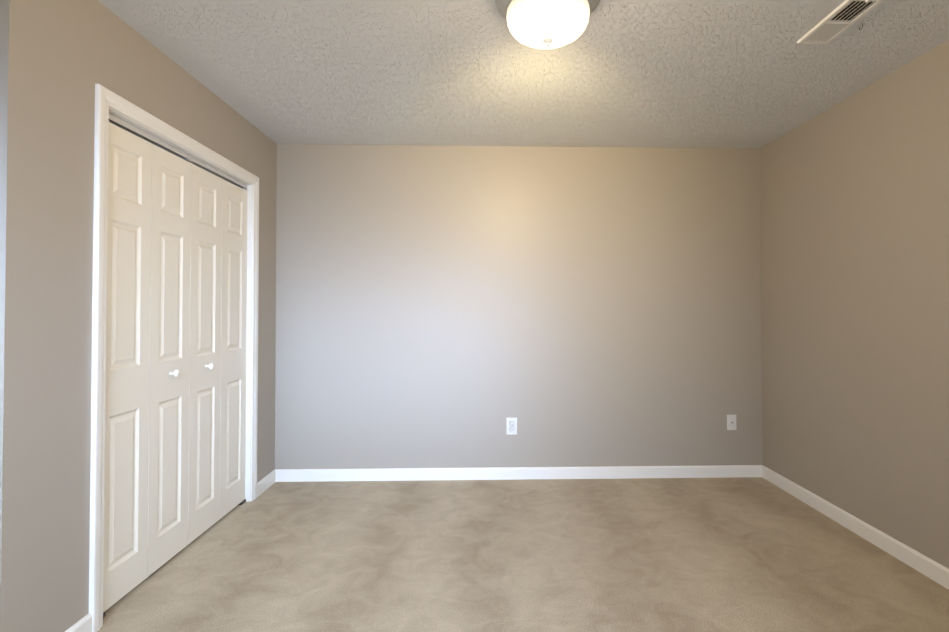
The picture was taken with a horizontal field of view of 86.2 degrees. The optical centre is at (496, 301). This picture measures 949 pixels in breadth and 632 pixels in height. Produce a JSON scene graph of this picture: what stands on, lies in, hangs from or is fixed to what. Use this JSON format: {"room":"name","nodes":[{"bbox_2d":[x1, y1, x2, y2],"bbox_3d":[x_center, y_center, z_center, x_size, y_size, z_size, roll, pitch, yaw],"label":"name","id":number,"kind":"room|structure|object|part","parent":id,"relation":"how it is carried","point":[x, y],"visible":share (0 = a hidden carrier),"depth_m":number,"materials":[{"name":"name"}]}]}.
{"room":"empty bedroom","nodes":[
{"label":"empty bedroom","id":0,"kind":"room"},
{"bbox_2d":[0,0,40,631],"bbox_3d":[-2.166,0.046,1.626,1.245,2.440,0.115,0,-1,-2],"label":"wall","id":1,"kind":"structure","parent":0,"point":[20,42],"depth_m":1.63,"materials":[{"name":"beige paint"}]},
{"bbox_2d":[33,0,276,631],"bbox_3d":[-1.631,0.062,2.680,0.115,2.440,1.963,0,-1,-2],"label":"wall","id":2,"kind":"structure","parent":0,"point":[87,46],"depth_m":1.87,"materials":[{"name":"beige paint"}]},
{"bbox_2d":[65,613,91,631],"bbox_3d":[-1.541,1.226,1.746,0.013,0.085,0.356,0,-1,-2],"label":"baseboard","id":3,"kind":"structure","parent":2,"relation":"attached to","point":[84,624],"depth_m":1.89,"materials":[{"name":"white paint"}]},
{"bbox_2d":[103,122,190,612],"bbox_3d":[-1.591,0.266,2.323,0.074,1.987,0.630,0,-1,-2],"label":"closet door","id":4,"kind":"structure","parent":2,"relation":"in","point":[147,377],"depth_m":2.29,"materials":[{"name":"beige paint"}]},
{"bbox_2d":[89,84,258,631],"bbox_3d":[-1.630,0.249,2.639,0.115,2.065,1.310,0,-1,-2],"label":"door frame","id":5,"kind":"structure","parent":2,"relation":"attached to","point":[120,120],"depth_m":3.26,"materials":[{"name":"white paint"}]},
{"bbox_2d":[188,163,246,543],"bbox_3d":[-1.609,0.275,2.956,0.074,1.987,0.630,0,-1,-2],"label":"closet door","id":6,"kind":"structure","parent":2,"relation":"in","point":[217,371],"depth_m":2.90,"materials":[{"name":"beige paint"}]},
{"bbox_2d":[257,470,275,496],"bbox_3d":[-1.590,1.252,3.486,0.013,0.085,0.318,0,-1,-2],"label":"baseboard","id":7,"kind":"structure","parent":2,"relation":"attached to","point":[266,482],"depth_m":3.48,"materials":[{"name":"white paint"}]},
{"bbox_2d":[275,144,762,468],"bbox_3d":[-0.233,0.079,3.759,4.630,2.440,0.115,0,-1,-2],"label":"wall","id":8,"kind":"structure","parent":0,"point":[437,306],"depth_m":3.71,"materials":[{"name":"beige paint"}]},
{"bbox_2d":[506,417,516,434],"bbox_3d":[0.108,0.913,3.695,0.079,0.124,0.007,0,-1,-2],"label":"duplex electrical outlet","id":9,"kind":"object","parent":8,"relation":"attached to","point":[511,426],"visible":1,"depth_m":3.69,"materials":[{"name":"white plastic"}]},
{"bbox_2d":[275,465,761,481],"bbox_3d":[0.183,1.255,3.689,3.570,0.085,0.013,0,-1,-2],"label":"baseboard","id":10,"kind":"structure","parent":8,"relation":"attached to","point":[487,473],"depth_m":3.68,"materials":[{"name":"white paint"}]},
{"bbox_2d":[727,415,736,429],"bbox_3d":[1.737,0.896,3.738,0.070,0.114,0.016,0,-1,-2],"label":"outlet","id":11,"kind":"object","parent":8,"relation":"attached to","point":[731,422],"visible":1,"depth_m":3.74,"materials":[{"name":"white plastic"}]},
{"bbox_2d":[98,477,948,631],"bbox_3d":[-0.376,1.294,1.441,5.045,0.060,4.705,0,-1,-2],"label":"floor","id":12,"kind":"structure","parent":0,"point":[746,554],"depth_m":2.44,"materials":[{"name":"carpet"}]},
{"bbox_2d":[98,0,948,147],"bbox_3d":[-0.376,-1.206,1.478,5.045,0.060,4.705,0,-1,-2],"label":"ceiling","id":13,"kind":"structure","parent":0,"point":[693,73],"depth_m":2.50,"materials":[{"name":"white paint"}]},
{"bbox_2d":[496,0,599,48],"bbox_3d":[0.197,-1.075,1.955,0.401,0.188,0.401,0,-1,-2],"label":"ceiling light","id":14,"kind":"object","parent":13,"relation":"attached to","point":[502,6],"depth_m":1.89,"materials":[{"name":"white glass"}]},
{"bbox_3d":[0.197,-1.052,1.955,0.320,0.142,0.320,0,-1,-2],"label":"ceiling light shade","id":15,"kind":"part","parent":14,"relation":"part of","materials":[{"name":"white glass"}]},
{"bbox_2d":[797,0,882,43],"bbox_3d":[1.421,-1.157,2.106,0.142,0.019,0.340,0,-1,-2],"label":"ceiling vent","id":16,"kind":"object","parent":13,"relation":"in","point":[840,19],"visible":1,"depth_m":2.10,"materials":[{"name":"white metal"}]},
{"bbox_2d":[760,40,948,568],"bbox_3d":[2.090,0.044,1.472,0.115,2.440,4.590,0,-1,-2],"label":"wall","id":17,"kind":"structure","parent":0,"point":[855,286],"depth_m":2.73,"materials":[{"name":"beige paint"}]},
{"bbox_2d":[762,465,948,589],"bbox_3d":[2.024,1.222,1.510,0.013,0.085,4.475,0,-1,-2],"label":"baseboard","id":18,"kind":"structure","parent":17,"relation":"attached to","point":[935,571],"depth_m":2.72,"materials":[{"name":"white paint"}]}
]}

